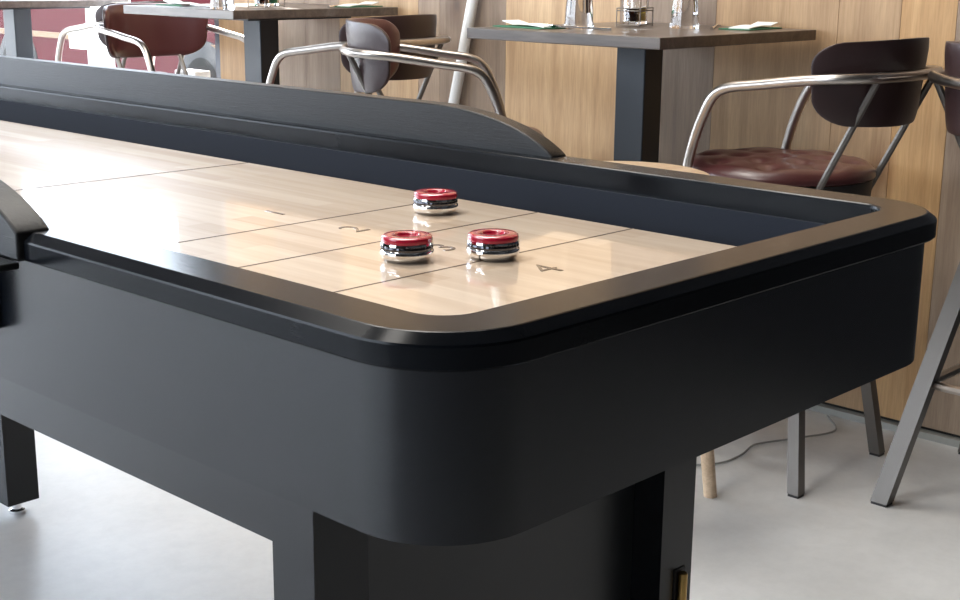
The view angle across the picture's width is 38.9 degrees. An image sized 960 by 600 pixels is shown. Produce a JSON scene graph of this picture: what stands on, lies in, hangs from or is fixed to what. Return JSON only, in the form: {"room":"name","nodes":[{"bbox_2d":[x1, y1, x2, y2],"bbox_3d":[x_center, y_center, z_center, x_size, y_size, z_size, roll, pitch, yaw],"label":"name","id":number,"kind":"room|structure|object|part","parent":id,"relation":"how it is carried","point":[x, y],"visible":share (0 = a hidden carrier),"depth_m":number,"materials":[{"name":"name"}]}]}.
{"room":"bar restaurant","nodes":[
{"label":"bar restaurant","id":0,"kind":"room"},
{"bbox_2d":[0,410,959,599],"bbox_3d":[-1.507,0.950,0.931,12.500,0.120,7.320,13,19,42],"label":"floor","id":1,"kind":"structure","parent":0,"point":[94,530],"depth_m":2.71,"materials":[{"name":"concrete"}]},
{"bbox_2d":[0,0,128,58],"bbox_3d":[-1.788,-0.697,5.344,0.562,0.955,0.633,13,19,42],"label":"bar table","id":2,"kind":"object","parent":1,"relation":"on","point":[16,13],"visible":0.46,"depth_m":5.22,"materials":[{"name":"black"}]},
{"bbox_3d":[-1.794,-0.688,5.353,0.086,0.909,0.072,13,19,42],"label":"post","id":3,"kind":"part","parent":2,"relation":"part of","materials":[{"name":"black metal"}]},
{"bbox_3d":[-1.789,-1.134,5.243,0.400,0.009,0.400,13,19,42],"label":"support plate","id":4,"kind":"part","parent":2,"relation":"part of","materials":[{"name":"black"}]},
{"bbox_2d":[55,1,187,73],"bbox_3d":[-1.301,-0.628,5.064,0.529,0.964,0.422,13,19,42],"label":"bar stool","id":5,"kind":"object","parent":1,"relation":"on","point":[98,15],"visible":0.09,"depth_m":4.80,"materials":[{"name":"silver metal"}]},
{"bbox_3d":[-1.267,-0.892,4.968,0.444,0.278,0.422,13,19,42],"label":"arm rail","id":6,"kind":"part","parent":5,"relation":"part of","materials":[{"name":"silver metal"}]},
{"bbox_3d":[-1.262,-0.836,4.804,0.147,0.277,0.015,14,19,43],"label":"rod","id":7,"kind":"part","parent":5,"relation":"part of","materials":[{"name":"grey metal"}]},
{"bbox_3d":[-1.161,-0.977,4.844,0.126,0.178,0.402,13,19,42],"label":"backrest","id":8,"kind":"part","parent":5,"relation":"part of","materials":[{"name":"red leather"}]},
{"bbox_3d":[-1.095,-0.877,4.975,0.147,0.277,0.015,13,19,41],"label":"rod","id":9,"kind":"part","parent":5,"relation":"part of","materials":[{"name":"grey metal"}]},
{"bbox_2d":[93,3,243,74],"bbox_3d":[-0.973,-0.482,4.487,0.529,0.964,0.422,13,19,42],"label":"bar stool","id":10,"kind":"object","parent":1,"relation":"on","point":[126,35],"visible":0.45,"depth_m":4.55,"materials":[{"name":"brown leather"}]},
{"bbox_3d":[-1.174,-0.748,4.449,0.147,0.277,0.015,13,19,41],"label":"rod","id":11,"kind":"part","parent":10,"relation":"part of","materials":[{"name":"grey metal"}]},
{"bbox_3d":[-1.105,-0.896,4.518,0.126,0.178,0.402,13,19,42],"label":"backrest","id":12,"kind":"part","parent":10,"relation":"part of","materials":[{"name":"red leather"}]},
{"bbox_3d":[-1.001,-0.761,4.448,0.444,0.278,0.422,13,19,42],"label":"arm rail","id":13,"kind":"part","parent":10,"relation":"part of","materials":[{"name":"silver metal"}]},
{"bbox_3d":[-1.007,-0.788,4.619,0.147,0.277,0.015,14,19,43],"label":"rod","id":14,"kind":"part","parent":10,"relation":"part of","materials":[{"name":"grey metal"}]},
{"bbox_2d":[123,2,397,84],"bbox_3d":[-0.683,-0.444,4.339,0.562,0.967,0.633,13,19,42],"label":"bar table","id":15,"kind":"object","parent":1,"relation":"on","point":[261,37],"visible":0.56,"depth_m":4.16,"materials":[{"name":"black"}]},
{"bbox_2d":[156,0,201,6],"bbox_3d":[-0.923,-0.915,4.187,0.084,0.015,0.170,-11,18,-38],"label":"napkin","id":16,"kind":"object","parent":15,"relation":"on","point":[178,2],"visible":0.79,"depth_m":4.19,"materials":[{"name":"green"}]},
{"bbox_2d":[181,4,209,7],"bbox_3d":[-0.835,-0.874,4.039,0.180,0.010,0.027,13,18,40],"label":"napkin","id":17,"kind":"object","parent":15,"relation":"on","point":[208,6],"visible":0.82,"depth_m":4.04,"materials":[{"name":"white paper"}]},
{"bbox_2d":[210,0,234,8],"bbox_3d":[-0.743,-0.906,3.906,0.071,0.135,0.071,13,19,42],"label":"tumbler","id":18,"kind":"object","parent":15,"relation":"on","point":[215,4],"visible":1,"depth_m":3.89,"materials":[{"name":"clear glass"}]},
{"bbox_3d":[-0.684,-0.886,4.237,0.400,0.009,0.400,13,19,42],"label":"support plate","id":19,"kind":"part","parent":15,"relation":"part of","materials":[{"name":"black"}]},
{"bbox_3d":[-0.689,-0.435,4.348,0.086,0.921,0.072,13,19,42],"label":"post","id":20,"kind":"part","parent":15,"relation":"part of","materials":[{"name":"black metal"}]},
{"bbox_2d":[248,0,284,7],"bbox_3d":[-0.645,-0.959,4.089,0.071,0.153,0.115,6,15,23],"label":"rack","id":21,"kind":"object","parent":15,"relation":"on","point":[258,3],"visible":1,"depth_m":4.07,"materials":[{"name":"grey metal"}]},
{"bbox_2d":[254,0,269,5],"bbox_3d":[-0.654,-0.956,4.067,0.045,0.148,0.045,13,19,42],"label":"bottle","id":22,"kind":"object","parent":21,"relation":"on","point":[257,2],"depth_m":4.06,"materials":[{"name":"brown"}]},
{"bbox_2d":[269,0,278,5],"bbox_3d":[-0.633,-0.968,4.113,0.045,0.148,0.045,13,19,42],"label":"bottle","id":23,"kind":"object","parent":21,"relation":"on","point":[271,2],"depth_m":4.11,"materials":[{"name":"green"}]},
{"bbox_2d":[336,1,382,7],"bbox_3d":[-0.387,-0.923,4.243,0.084,0.015,0.170,9,16,31],"label":"napkin","id":24,"kind":"object","parent":15,"relation":"on","point":[366,3],"visible":0.88,"depth_m":4.22,"materials":[{"name":"green"}]},
{"bbox_2d":[266,14,450,99],"bbox_3d":[-0.374,-0.355,3.998,0.529,0.964,0.422,10,17,34],"label":"bar stool","id":25,"kind":"object","parent":1,"relation":"on","point":[420,29],"visible":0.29,"depth_m":3.75,"materials":[{"name":"silver metal"}]},
{"bbox_3d":[-0.336,-0.621,3.908,0.444,0.278,0.422,10,17,34],"label":"arm rail","id":26,"kind":"part","parent":25,"relation":"part of","materials":[{"name":"silver metal"}]},
{"bbox_3d":[-0.217,-0.709,3.799,0.126,0.178,0.402,10,17,34],"label":"backrest","id":27,"kind":"part","parent":25,"relation":"part of","materials":[{"name":"red leather"}]},
{"bbox_3d":[-0.166,-0.611,3.937,0.147,0.277,0.015,10,17,33],"label":"rod","id":28,"kind":"part","parent":25,"relation":"part of","materials":[{"name":"grey metal"}]},
{"bbox_2d":[340,18,544,136],"bbox_3d":[-0.102,-0.241,3.546,0.552,0.964,0.550,-10,17,-36],"label":"bar stool","id":29,"kind":"object","parent":1,"relation":"on","point":[372,49],"visible":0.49,"depth_m":3.31,"materials":[{"name":"leather"}]},
{"bbox_3d":[-0.256,-0.471,3.368,0.147,0.277,0.015,0,14,-1],"label":"rod","id":30,"kind":"part","parent":29,"relation":"part of","materials":[{"name":"grey metal"}]},
{"bbox_3d":[-0.277,-0.625,3.455,0.126,0.178,0.402,1,14,0],"label":"backrest","id":31,"kind":"part","parent":29,"relation":"part of","materials":[{"name":"red leather"}]},
{"bbox_3d":[-0.133,-0.513,3.482,0.444,0.278,0.422,1,14,0],"label":"arm rail","id":32,"kind":"part","parent":29,"relation":"part of","materials":[{"name":"silver metal"}]},
{"bbox_3d":[-0.040,-0.430,3.503,0.416,0.039,0.416,1,14,0],"label":"seat","id":33,"kind":"part","parent":29,"relation":"part of","materials":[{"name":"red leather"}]},
{"bbox_2d":[448,0,477,103],"bbox_3d":[0.052,-1.245,3.872,0.722,2.768,0.032,13,19,42],"label":"leaning pole","id":34,"kind":"object","parent":1,"relation":"on","point":[471,6],"visible":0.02,"depth_m":4.07,"materials":[{"name":"silver metal"}]},
{"bbox_2d":[0,55,936,599],"bbox_3d":[-1.112,0.041,2.507,3.658,0.896,0.966,13,19,42],"label":"table","id":35,"kind":"object","parent":1,"relation":"on","point":[200,302],"visible":0.93,"depth_m":1.35,"materials":[{"name":"black paint"}]},
{"bbox_2d":[0,257,18,271],"bbox_3d":[-1.399,-0.238,2.123,2.498,0.007,0.122,13,19,42],"label":"shelf","id":36,"kind":"object","parent":35,"relation":"attached to","point":[5,264],"depth_m":1.33,"materials":[{"name":"black"}]},
{"bbox_3d":[-0.945,0.096,2.701,0.062,0.640,0.068,13,19,42],"label":"leg","id":37,"kind":"part","parent":35,"relation":"part of","materials":[{"name":"black wood"}]},
{"bbox_3d":[-0.156,0.434,1.363,0.062,0.640,0.068,13,19,42],"label":"leg","id":38,"kind":"part","parent":35,"relation":"part of","materials":[{"name":"black wood"}]},
{"bbox_2d":[380,230,433,262],"bbox_3d":[-0.079,-0.057,1.462,0.058,0.028,0.058,6,15,20],"label":"puck","id":39,"kind":"object","parent":35,"relation":"on","point":[398,246],"visible":1,"depth_m":1.44,"materials":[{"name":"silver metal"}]},
{"bbox_2d":[413,188,457,214],"bbox_3d":[-0.057,-0.126,1.741,0.058,0.028,0.058,5,15,18],"label":"puck","id":40,"kind":"object","parent":35,"relation":"on","point":[428,201],"visible":1,"depth_m":1.72,"materials":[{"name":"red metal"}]},
{"bbox_3d":[-1.063,-0.336,2.462,3.658,0.028,0.836,13,19,42],"label":"cap rail","id":41,"kind":"part","parent":35,"relation":"part of","materials":[{"name":"black paint"}]},
{"bbox_2d":[466,228,519,260],"bbox_3d":[0.014,-0.060,1.476,0.058,0.028,0.058,-4,15,-19],"label":"puck","id":42,"kind":"object","parent":35,"relation":"on","point":[487,244],"visible":1,"depth_m":1.46,"materials":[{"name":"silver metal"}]},
{"bbox_3d":[0.020,0.369,1.571,0.017,0.610,0.490,13,19,42],"label":"panel","id":43,"kind":"part","parent":35,"relation":"part of","materials":[{"name":"black"}]},
{"bbox_3d":[0.228,0.341,1.757,0.062,0.640,0.068,13,19,42],"label":"leg","id":44,"kind":"part","parent":35,"relation":"part of","materials":[{"name":"black wood"}]},
{"bbox_3d":[0.254,0.417,1.759,0.004,0.152,0.022,13,19,42],"label":"catch plate","id":45,"kind":"part","parent":35,"relation":"part of","materials":[{"name":"black"}]},
{"bbox_3d":[0.259,0.418,1.755,0.012,0.142,0.012,13,19,42],"label":"catch rod","id":46,"kind":"part","parent":35,"relation":"part of","materials":[{"name":"gold metal"}]},
{"bbox_2d":[467,22,815,162],"bbox_3d":[0.386,-0.184,3.356,0.562,0.955,0.633,13,19,42],"label":"bar table","id":47,"kind":"object","parent":1,"relation":"on","point":[640,49],"visible":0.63,"depth_m":3.23,"materials":[{"name":"grey wood"}]},
{"bbox_2d":[493,20,565,28],"bbox_3d":[0.117,-0.656,3.233,0.084,0.015,0.170,-11,18,-38],"label":"napkin","id":48,"kind":"object","parent":47,"relation":"on","point":[523,24],"visible":0.98,"depth_m":3.23,"materials":[{"name":"green"}]},
{"bbox_2d":[541,25,611,30],"bbox_3d":[0.221,-0.634,3.164,0.180,0.010,0.027,7,15,24],"label":"spoon","id":49,"kind":"object","parent":47,"relation":"on","point":[552,26],"visible":0.98,"depth_m":3.15,"materials":[{"name":"silver metal"}]},
{"bbox_2d":[564,0,593,28],"bbox_3d":[0.234,-0.708,3.197,0.071,0.135,0.071,13,19,42],"label":"tumbler","id":50,"kind":"object","parent":47,"relation":"on","point":[577,12],"visible":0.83,"depth_m":3.18,"materials":[{"name":"clear glass"}]},
{"bbox_2d":[616,0,653,26],"bbox_3d":[0.386,-0.757,3.364,0.071,0.153,0.115,6,15,23],"label":"rack","id":51,"kind":"object","parent":47,"relation":"on","point":[634,11],"visible":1,"depth_m":3.34,"materials":[{"name":"grey metal"}]},
{"bbox_2d":[623,0,641,23],"bbox_3d":[0.376,-0.754,3.342,0.045,0.148,0.045,13,19,42],"label":"bottle","id":52,"kind":"object","parent":51,"relation":"on","point":[632,9],"depth_m":3.33,"materials":[{"name":"brown"}]},
{"bbox_2d":[641,0,647,23],"bbox_3d":[0.397,-0.765,3.388,0.045,0.148,0.045,13,19,42],"label":"bottle","id":53,"kind":"object","parent":51,"relation":"on","point":[644,3],"depth_m":3.38,"materials":[{"name":"clear glass"}]},
{"bbox_3d":[0.380,-0.175,3.366,0.086,0.909,0.072,13,19,42],"label":"post","id":54,"kind":"part","parent":47,"relation":"part of","materials":[{"name":"black metal"}]},
{"bbox_3d":[0.385,-0.621,3.256,0.400,0.009,0.400,13,19,42],"label":"support plate","id":55,"kind":"part","parent":47,"relation":"part of","materials":[{"name":"black"}]},
{"bbox_2d":[669,0,698,28],"bbox_3d":[0.494,-0.722,3.266,0.071,0.135,0.071,13,19,42],"label":"tumbler","id":56,"kind":"object","parent":47,"relation":"on","point":[684,13],"visible":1,"depth_m":3.25,"materials":[{"name":"clear glass"}]},
{"bbox_2d":[710,24,722,29],"bbox_3d":[0.572,-0.665,3.302,0.020,0.010,0.190,4,14,14],"label":"fork","id":57,"kind":"object","parent":47,"relation":"on","point":[715,25],"visible":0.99,"depth_m":3.29,"materials":[{"name":"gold metal"}]},
{"bbox_2d":[719,22,781,30],"bbox_3d":[0.653,-0.661,3.275,0.084,0.015,0.170,11,17,36],"label":"napkin","id":58,"kind":"object","parent":47,"relation":"on","point":[758,25],"visible":1,"depth_m":3.25,"materials":[{"name":"green"}]},
{"bbox_2d":[606,161,716,498],"bbox_3d":[0.285,0.085,2.797,0.348,0.702,0.358,13,19,42],"label":"wooden stool","id":59,"kind":"object","parent":1,"relation":"on","point":[707,459],"visible":0.11,"depth_m":2.87,"materials":[{"name":"brown wood"}]},
{"bbox_3d":[0.288,-0.242,2.717,0.348,0.028,0.348,13,19,42],"label":"seat","id":60,"kind":"part","parent":59,"relation":"part of","materials":[{"name":"brown wood"}]},
{"bbox_3d":[0.455,0.094,2.820,0.113,0.677,0.033,-1,14,-8],"label":"leg","id":61,"kind":"part","parent":59,"relation":"part of","materials":[{"name":"brown wood"}]},
{"bbox_2d":[696,415,836,465],"bbox_3d":[0.623,0.343,3.206,0.668,0.005,0.131,-8,16,-30],"label":"cable","id":62,"kind":"object","parent":1,"relation":"on","point":[828,417],"visible":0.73,"depth_m":3.23,"materials":[{"name":"grey plastic"}]},
{"bbox_2d":[682,37,942,498],"bbox_3d":[0.698,-0.103,3.023,0.529,0.964,0.422,13,19,42],"label":"bar stool","id":63,"kind":"object","parent":1,"relation":"on","point":[852,85],"visible":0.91,"depth_m":2.81,"materials":[{"name":"red leather"}]},
{"bbox_3d":[0.662,-0.301,3.010,0.416,0.039,0.416,13,19,42],"label":"seat","id":64,"kind":"part","parent":63,"relation":"part of","materials":[{"name":"red leather"}]},
{"bbox_3d":[0.676,0.104,2.896,0.038,0.609,0.158,0,14,-4],"label":"leg","id":65,"kind":"part","parent":63,"relation":"part of","materials":[{"name":"grey metal"}]},
{"bbox_3d":[0.731,-0.368,2.928,0.444,0.278,0.422,13,19,42],"label":"arm rail","id":66,"kind":"part","parent":63,"relation":"part of","materials":[{"name":"silver metal"}]},
{"bbox_3d":[0.662,-0.257,3.021,0.406,0.050,0.406,13,19,42],"label":"seat","id":67,"kind":"part","parent":63,"relation":"part of","materials":[{"name":"black"}]},
{"bbox_3d":[0.737,-0.312,2.764,0.147,0.277,0.015,14,19,43],"label":"rod","id":68,"kind":"part","parent":63,"relation":"part of","materials":[{"name":"grey metal"}]},
{"bbox_3d":[0.837,-0.453,2.804,0.126,0.178,0.402,13,19,42],"label":"backrest","id":69,"kind":"part","parent":63,"relation":"part of","materials":[{"name":"red leather"}]},
{"bbox_3d":[0.868,0.058,3.093,0.158,0.609,0.038,1,14,1],"label":"leg","id":70,"kind":"part","parent":63,"relation":"part of","materials":[{"name":"grey metal"}]},
{"bbox_3d":[0.904,-0.352,2.934,0.147,0.277,0.015,13,19,41],"label":"rod","id":71,"kind":"part","parent":63,"relation":"part of","materials":[{"name":"grey metal"}]},
{"bbox_2d":[870,41,959,507],"bbox_3d":[1.166,-0.019,2.699,0.619,0.964,0.555,13,19,42],"label":"bar stool","id":72,"kind":"object","parent":1,"relation":"on","point":[930,375],"visible":1,"depth_m":2.78,"materials":[{"name":"silver metal"}]},
{"bbox_3d":[0.930,0.132,2.795,0.159,0.609,0.128,13,19,42],"label":"leg","id":73,"kind":"part","parent":72,"relation":"part of","materials":[{"name":"grey metal"}]},
{"bbox_3d":[1.112,-0.296,2.652,0.444,0.278,0.422,0,14,-2],"label":"arm rail","id":74,"kind":"part","parent":72,"relation":"part of","materials":[{"name":"silver metal"}]},
{"bbox_3d":[0.985,-0.311,2.770,0.147,0.277,0.015,0,14,-1],"label":"rod","id":75,"kind":"part","parent":72,"relation":"part of","materials":[{"name":"grey metal"}]},
{"bbox_3d":[0.968,-0.406,2.621,0.126,0.178,0.402,0,14,-2],"label":"backrest","id":76,"kind":"part","parent":72,"relation":"part of","materials":[{"name":"red leather"}]},
{"bbox_2d":[219,0,959,437],"bbox_3d":[2.322,-0.906,1.884,8.860,3.100,0.160,13,19,42],"label":"wall","id":77,"kind":"structure","parent":0,"point":[567,93],"depth_m":3.49,"materials":[{"name":"beige wood"}]},
{"bbox_2d":[807,403,959,447],"bbox_3d":[2.179,0.587,2.264,8.660,0.017,0.024,13,19,42],"label":"baseboard","id":78,"kind":"structure","parent":77,"relation":"attached to","point":[925,434],"depth_m":3.34,"materials":[{"name":"grey"}]},
{"bbox_3d":[-2.208,-1.982,6.054,3.640,3.100,0.160,13,19,42],"label":"wall","id":79,"kind":"structure","parent":0,"visible":0},
{"bbox_2d":[214,19,220,78],"bbox_3d":[-1.894,-2.051,5.702,2.740,2.090,0.080,13,19,42],"label":"window","id":80,"kind":"structure","parent":79,"relation":"in","point":[216,21],"depth_m":5.01,"materials":[{"name":"grey metal"}]},
{"bbox_3d":[-1.927,-1.018,5.937,2.735,0.030,0.260,13,19,42],"label":"trim","id":81,"kind":"structure","parent":79,"relation":"attached to","visible":0},
{"bbox_2d":[175,69,209,76],"bbox_3d":[-1.063,-0.825,5.025,0.130,0.050,0.070,13,19,42],"label":"box","id":82,"kind":"object","parent":81,"relation":"on","point":[194,72],"visible":0.41,"depth_m":4.98,"materials":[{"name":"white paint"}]},
{"label":"outside","id":83,"kind":"structure","parent":0,"visible":0},
{"bbox_3d":[-5.627,-1.799,12.159,65.000,0.150,70.000,13,19,42],"label":"ground","id":84,"kind":"structure","parent":83,"visible":0},
{"bbox_2d":[69,0,130,66],"bbox_3d":[-2.184,-1.520,7.728,0.520,1.500,0.200,13,19,42],"label":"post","id":85,"kind":"object","parent":84,"relation":"on","point":[88,39],"visible":0.28,"depth_m":7.68,"materials":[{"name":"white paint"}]},
{"bbox_2d":[0,0,215,77],"bbox_3d":[-2.259,-2.217,10.757,4.270,1.400,1.752,13,19,42],"label":"car","id":86,"kind":"object","parent":84,"relation":"on","point":[47,24],"visible":0.14,"depth_m":10.49,"materials":[{"name":"red"}]},
{"bbox_3d":[-2.829,-1.962,10.211,3.900,0.045,0.038,13,19,42],"label":"moulding","id":87,"kind":"part","parent":86,"relation":"part of","materials":[{"name":"white"}]}
]}

